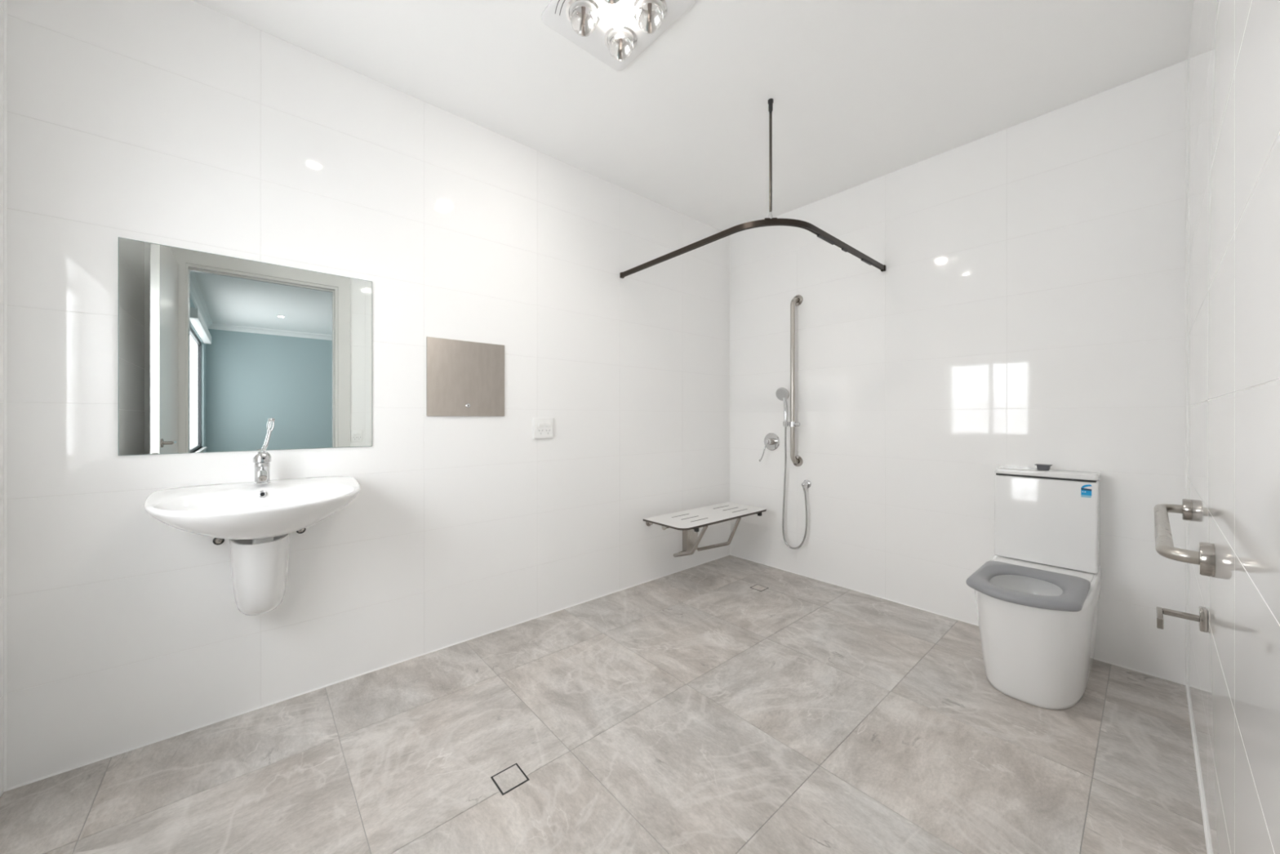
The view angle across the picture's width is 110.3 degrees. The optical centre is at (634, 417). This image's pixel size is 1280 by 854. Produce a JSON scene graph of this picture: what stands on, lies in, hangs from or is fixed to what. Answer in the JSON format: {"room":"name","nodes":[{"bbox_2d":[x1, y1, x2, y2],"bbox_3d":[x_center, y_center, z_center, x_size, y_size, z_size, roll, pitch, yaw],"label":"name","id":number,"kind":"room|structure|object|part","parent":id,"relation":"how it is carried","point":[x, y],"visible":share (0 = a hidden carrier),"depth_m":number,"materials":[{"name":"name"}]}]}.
{"room":"accessible bathroom","nodes":[
{"label":"accessible bathroom","id":0,"kind":"room"},
{"bbox_2d":[0,0,3,796],"bbox_3d":[-1.226,-0.134,0.402,0.180,2.814,2.432,0,0,-41],"label":"wall","id":1,"kind":"structure","parent":0,"point":[1,1],"depth_m":1.36,"materials":[{"name":"white tile"}]},
{"bbox_2d":[3,0,6,791],"bbox_3d":[-1.946,-0.194,1.375,0.009,2.694,0.010,0,0,-41],"label":"trim","id":2,"kind":"structure","parent":1,"relation":"attached to","point":[4,1],"depth_m":1.37,"materials":[{"name":"white plastic"}]},
{"bbox_2d":[6,0,729,788],"bbox_3d":[-0.616,-0.134,2.610,3.869,2.814,0.130,0,0,-41],"label":"wall","id":3,"kind":"structure","parent":0,"point":[185,124],"depth_m":1.88,"materials":[{"name":"white tile"}]},
{"bbox_2d":[118,237,372,455],"bbox_3d":[-1.481,-0.243,1.774,0.761,0.748,0.005,0,0,-41],"label":"wall mirror","id":4,"kind":"object","parent":3,"relation":"attached to","point":[213,348],"visible":0.93,"depth_m":1.72,"materials":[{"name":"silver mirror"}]},
{"bbox_2d":[143,475,359,615],"bbox_3d":[-1.310,0.496,1.580,0.606,0.488,0.521,0,0,-41],"label":"basin","id":5,"kind":"object","parent":3,"relation":"attached to","point":[246,510],"visible":0.99,"depth_m":1.58,"materials":[{"name":"white ceramic"}]},
{"bbox_2d":[213,537,224,544],"bbox_3d":[-1.579,0.466,1.690,0.033,0.033,0.003,0,0,-41],"label":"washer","id":6,"kind":"object","parent":5,"relation":"in","point":[215,540],"depth_m":1.68,"materials":[{"name":"metal"}]},
{"bbox_3d":[-1.310,0.335,1.580,0.606,0.166,0.521,0,0,-41],"label":"bowl","id":7,"kind":"part","parent":5,"relation":"part of","materials":[{"name":"white ceramic"}]},
{"bbox_2d":[253,417,275,484],"bbox_3d":[-1.389,0.125,1.670,0.064,0.249,0.142,0,0,-41],"label":"tap","id":8,"kind":"object","parent":5,"relation":"on","point":[261,460],"visible":1,"depth_m":1.68,"materials":[{"name":"silver metal"}]},
{"bbox_3d":[-1.386,0.212,1.659,0.030,0.039,0.112,0,0,-41],"label":"spout","id":9,"kind":"part","parent":8,"relation":"part of","materials":[{"name":"silver metal"}]},
{"bbox_3d":[-1.400,0.069,1.703,0.040,0.135,0.015,0,0,-10],"label":"lever","id":10,"kind":"part","parent":8,"relation":"part of","materials":[{"name":"silver metal"}]},
{"bbox_2d":[4,554,729,791],"bbox_3d":[-0.573,1.152,2.561,3.629,0.009,0.010,0,0,-41],"label":"trim","id":11,"kind":"structure","parent":3,"relation":"attached to","point":[365,673],"depth_m":1.83,"materials":[{"name":"white plastic"}]},
{"bbox_2d":[426,336,504,416],"bbox_3d":[-0.862,-0.201,2.302,0.399,0.387,0.015,0,0,-41],"label":"access panel","id":12,"kind":"object","parent":3,"relation":"attached to","point":[464,378],"visible":1,"depth_m":2.29,"materials":[{"name":"metal"}]},
{"bbox_2d":[533,417,553,439],"bbox_3d":[-0.529,0.062,2.588,0.131,0.120,0.017,0,0,-41],"label":"power outlet","id":13,"kind":"object","parent":3,"relation":"attached to","point":[543,428],"visible":1,"depth_m":2.58,"materials":[{"name":"white plastic"}]},
{"bbox_2d":[538,422,543,426],"bbox_3d":[-0.541,0.043,2.569,0.031,0.022,0.004,0,0,-41],"label":"switch","id":14,"kind":"object","parent":13,"relation":"attached to","point":[540,424],"depth_m":2.57,"materials":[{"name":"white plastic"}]},
{"bbox_2d":[546,422,551,426],"bbox_3d":[-0.505,0.043,2.600,0.031,0.022,0.004,0,0,-41],"label":"switch","id":15,"kind":"object","parent":13,"relation":"attached to","point":[548,424],"depth_m":2.60,"materials":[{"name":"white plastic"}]},
{"bbox_2d":[643,502,766,556],"bbox_3d":[0.489,0.846,3.169,0.925,0.342,0.467,0,0,-41],"label":"shower bench","id":16,"kind":"object","parent":3,"relation":"attached to","point":[690,521],"visible":1,"depth_m":3.12,"materials":[{"name":"white plastic"}]},
{"bbox_3d":[0.355,0.855,3.091,0.151,0.321,0.464,0,0,-12],"label":"leg","id":17,"kind":"part","parent":16,"relation":"part of","materials":[{"name":"silver metal"}]},
{"bbox_3d":[0.612,0.856,3.257,0.028,0.321,0.386,0,0,-43],"label":"leg","id":18,"kind":"part","parent":16,"relation":"part of","materials":[{"name":"silver metal"}]},
{"bbox_2d":[729,235,730,554],"bbox_3d":[0.800,-0.194,3.746,0.009,2.694,0.010,0,0,-41],"label":"trim","id":19,"kind":"structure","parent":3,"relation":"attached to","point":[730,235],"depth_m":3.74,"materials":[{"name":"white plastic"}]},
{"bbox_2d":[0,555,1207,853],"bbox_3d":[0.216,1.213,1.647,3.629,0.120,2.416,0,0,-41],"label":"floor","id":20,"kind":"structure","parent":0,"point":[697,709],"depth_m":1.54,"materials":[{"name":"grey tile"}]},
{"bbox_2d":[490,762,529,795],"bbox_3d":[-0.399,1.152,1.423,0.090,0.001,0.090,0,0,-41],"label":"floor drain","id":21,"kind":"object","parent":20,"relation":"on","point":[507,780],"visible":1,"depth_m":1.42,"materials":[{"name":"grey tile"}]},
{"bbox_2d":[749,584,768,591],"bbox_3d":[0.842,1.152,3.017,0.090,0.001,0.090,0,0,-41],"label":"floor drain","id":22,"kind":"object","parent":20,"relation":"on","point":[757,587],"visible":1,"depth_m":3.02,"materials":[{"name":"grey tile"}]},
{"bbox_2d":[965,463,1101,709],"bbox_3d":[1.769,0.693,1.978,0.840,0.920,0.377,0,0,-41],"label":"toilet","id":23,"kind":"object","parent":20,"relation":"on","point":[1037,598],"visible":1,"depth_m":1.94,"materials":[{"name":"white ceramic"}]},
{"bbox_3d":[1.637,0.697,1.864,0.492,0.031,0.352,0,0,-41],"label":"seat","id":24,"kind":"part","parent":23,"relation":"part of","materials":[{"name":"grey plastic"}]},
{"bbox_3d":[2.025,0.273,2.199,0.164,0.026,0.370,0,0,-41],"label":"cistern lid","id":25,"kind":"part","parent":23,"relation":"part of","materials":[{"name":"white ceramic"}]},
{"bbox_2d":[192,0,1193,231],"bbox_3d":[0.216,-1.601,1.647,3.869,0.120,2.656,0,0,-41],"label":"ceiling","id":26,"kind":"structure","parent":0,"point":[861,91],"depth_m":2.00,"materials":[{"name":"white paint"}]},
{"bbox_2d":[541,0,695,71],"bbox_3d":[-0.068,-1.495,1.670,0.403,0.092,0.460,0,0,-41],"label":"heat lamp","id":27,"kind":"object","parent":26,"relation":"attached to","point":[615,33],"visible":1,"depth_m":1.69,"materials":[{"name":"white metal"}]},
{"bbox_3d":[-0.193,-1.490,1.676,0.100,0.082,0.100,0,0,-41],"label":"bulb","id":28,"kind":"part","parent":27,"relation":"part of","materials":[{"name":"clear glass"}]},
{"bbox_3d":[-0.081,-1.490,1.545,0.100,0.082,0.100,0,0,-41],"label":"bulb","id":29,"kind":"part","parent":27,"relation":"part of","materials":[{"name":"clear glass"}]},
{"bbox_3d":[-0.057,-1.490,1.793,0.100,0.082,0.100,0,0,-41],"label":"bulb","id":30,"kind":"part","parent":27,"relation":"part of","materials":[{"name":"clear glass"}]},
{"bbox_3d":[0.056,-1.490,1.663,0.100,0.082,0.100,0,0,-41],"label":"bulb","id":31,"kind":"part","parent":27,"relation":"part of","materials":[{"name":"clear glass"}]},
{"bbox_2d":[619,98,885,278],"bbox_3d":[0.716,-1.233,2.531,1.697,0.616,0.766,0,0,5],"label":"track","id":32,"kind":"object","parent":26,"relation":"hanging from","point":[770,221],"visible":1,"depth_m":2.29,"materials":[{"name":"brown metal"}]},
{"bbox_3d":[0.660,-1.230,2.165,0.013,0.523,0.013,0,0,-7],"label":"rod","id":33,"kind":"part","parent":32,"relation":"part of","materials":[{"name":"brown metal"}]},
{"bbox_2d":[730,60,1185,683],"bbox_3d":[1.677,-0.134,2.830,0.130,2.814,2.537,0,0,-41],"label":"wall","id":34,"kind":"structure","parent":0,"point":[1027,308],"depth_m":2.48,"materials":[{"name":"white tile"}]},
{"bbox_2d":[759,432,779,461],"bbox_3d":[1.019,0.228,3.410,0.107,0.219,0.134,0,0,-41],"label":"shower mixer","id":35,"kind":"object","parent":34,"relation":"attached to","point":[771,441],"visible":1,"depth_m":3.41,"materials":[{"name":"silver metal"}]},
{"bbox_3d":[0.979,0.267,3.403,0.064,0.142,0.018,0,0,24],"label":"lever","id":36,"kind":"part","parent":35,"relation":"part of","materials":[{"name":"silver metal"}]},
{"bbox_3d":[1.013,0.186,3.405,0.038,0.048,0.048,0,0,-41],"label":"knob","id":37,"kind":"part","parent":35,"relation":"part of","materials":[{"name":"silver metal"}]},
{"bbox_3d":[1.056,0.186,3.442,0.009,0.134,0.134,0,0,-41],"label":"wall plate","id":38,"kind":"part","parent":35,"relation":"part of","materials":[{"name":"silver metal"}]},
{"bbox_2d":[782,294,803,466],"bbox_3d":[1.155,-0.271,3.248,0.114,1.263,0.113,0,0,-41],"label":"grab rail","id":39,"kind":"object","parent":34,"relation":"attached to","point":[797,300],"visible":1,"depth_m":3.22,"materials":[{"name":"silver metal"}]},
{"bbox_2d":[775,387,808,549],"bbox_3d":[1.135,0.372,3.236,0.085,1.185,0.218,0,0,-41],"label":"shower","id":40,"kind":"object","parent":39,"relation":"hanging from","point":[782,393],"visible":1,"depth_m":3.25,"materials":[{"name":"silver metal"}]},
{"bbox_3d":[1.102,-0.041,3.259,0.030,0.217,0.041,0,0,-16],"label":"handle","id":41,"kind":"part","parent":40,"relation":"part of","materials":[{"name":"silver metal"}]},
{"bbox_3d":[1.171,0.048,3.207,0.034,0.034,0.030,0,0,-41],"label":"slider knob","id":42,"kind":"part","parent":39,"relation":"part of","materials":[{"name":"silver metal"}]},
{"bbox_2d":[801,480,810,490],"bbox_3d":[1.225,0.488,3.208,0.060,0.074,0.060,0,0,-41],"label":"connector","id":43,"kind":"object","parent":34,"relation":"attached to","point":[806,483],"visible":1,"depth_m":3.20,"materials":[{"name":"silver metal"}]},
{"bbox_2d":[729,554,1186,684],"bbox_3d":[1.589,1.152,2.832,0.010,0.009,2.416,0,0,-41],"label":"trim","id":44,"kind":"structure","parent":34,"relation":"attached to","point":[730,554],"depth_m":2.65,"materials":[{"name":"white plastic"}]},
{"bbox_2d":[1185,58,1187,684],"bbox_3d":[2.378,-0.194,1.918,0.009,2.694,0.010,0,0,-41],"label":"trim","id":45,"kind":"structure","parent":34,"relation":"attached to","point":[1186,60],"depth_m":1.92,"materials":[{"name":"white plastic"}]},
{"bbox_2d":[1187,0,1279,853],"bbox_3d":[0.999,-0.134,0.649,3.750,2.814,0.118,0,0,-41],"label":"wall","id":46,"kind":"structure","parent":0,"point":[1233,54],"depth_m":0.86,"materials":[{"name":"white tile"}]},
{"bbox_2d":[1156,606,1208,632],"bbox_3d":[1.512,0.563,1.231,0.182,0.056,0.092,0,0,-41],"label":"toilet roll holder","id":47,"kind":"object","parent":46,"relation":"attached to","point":[1202,616],"visible":1,"depth_m":1.25,"materials":[{"name":"silver metal"}]},
{"bbox_3d":[1.561,0.564,1.274,0.024,0.012,0.067,0,0,-41],"label":"arm","id":48,"kind":"part","parent":47,"relation":"part of","materials":[{"name":"silver metal"}]},
{"bbox_3d":[1.587,0.563,1.244,0.052,0.056,0.014,0,0,-41],"label":"wall plate","id":49,"kind":"part","parent":47,"relation":"part of","materials":[{"name":"silver metal"}]},
{"bbox_2d":[1154,498,1215,577],"bbox_3d":[1.746,0.353,1.434,0.992,0.082,0.094,0,0,-41],"label":"grab rail","id":50,"kind":"object","parent":46,"relation":"attached to","point":[1205,557],"visible":1,"depth_m":1.18,"materials":[{"name":"silver metal"}]},
{"bbox_2d":[1185,684,1210,853],"bbox_3d":[1.480,1.152,1.143,2.373,0.009,0.010,0,0,-41],"label":"trim","id":51,"kind":"structure","parent":46,"relation":"attached to","point":[1206,839],"depth_m":1.42,"materials":[{"name":"white plastic"}]}
]}

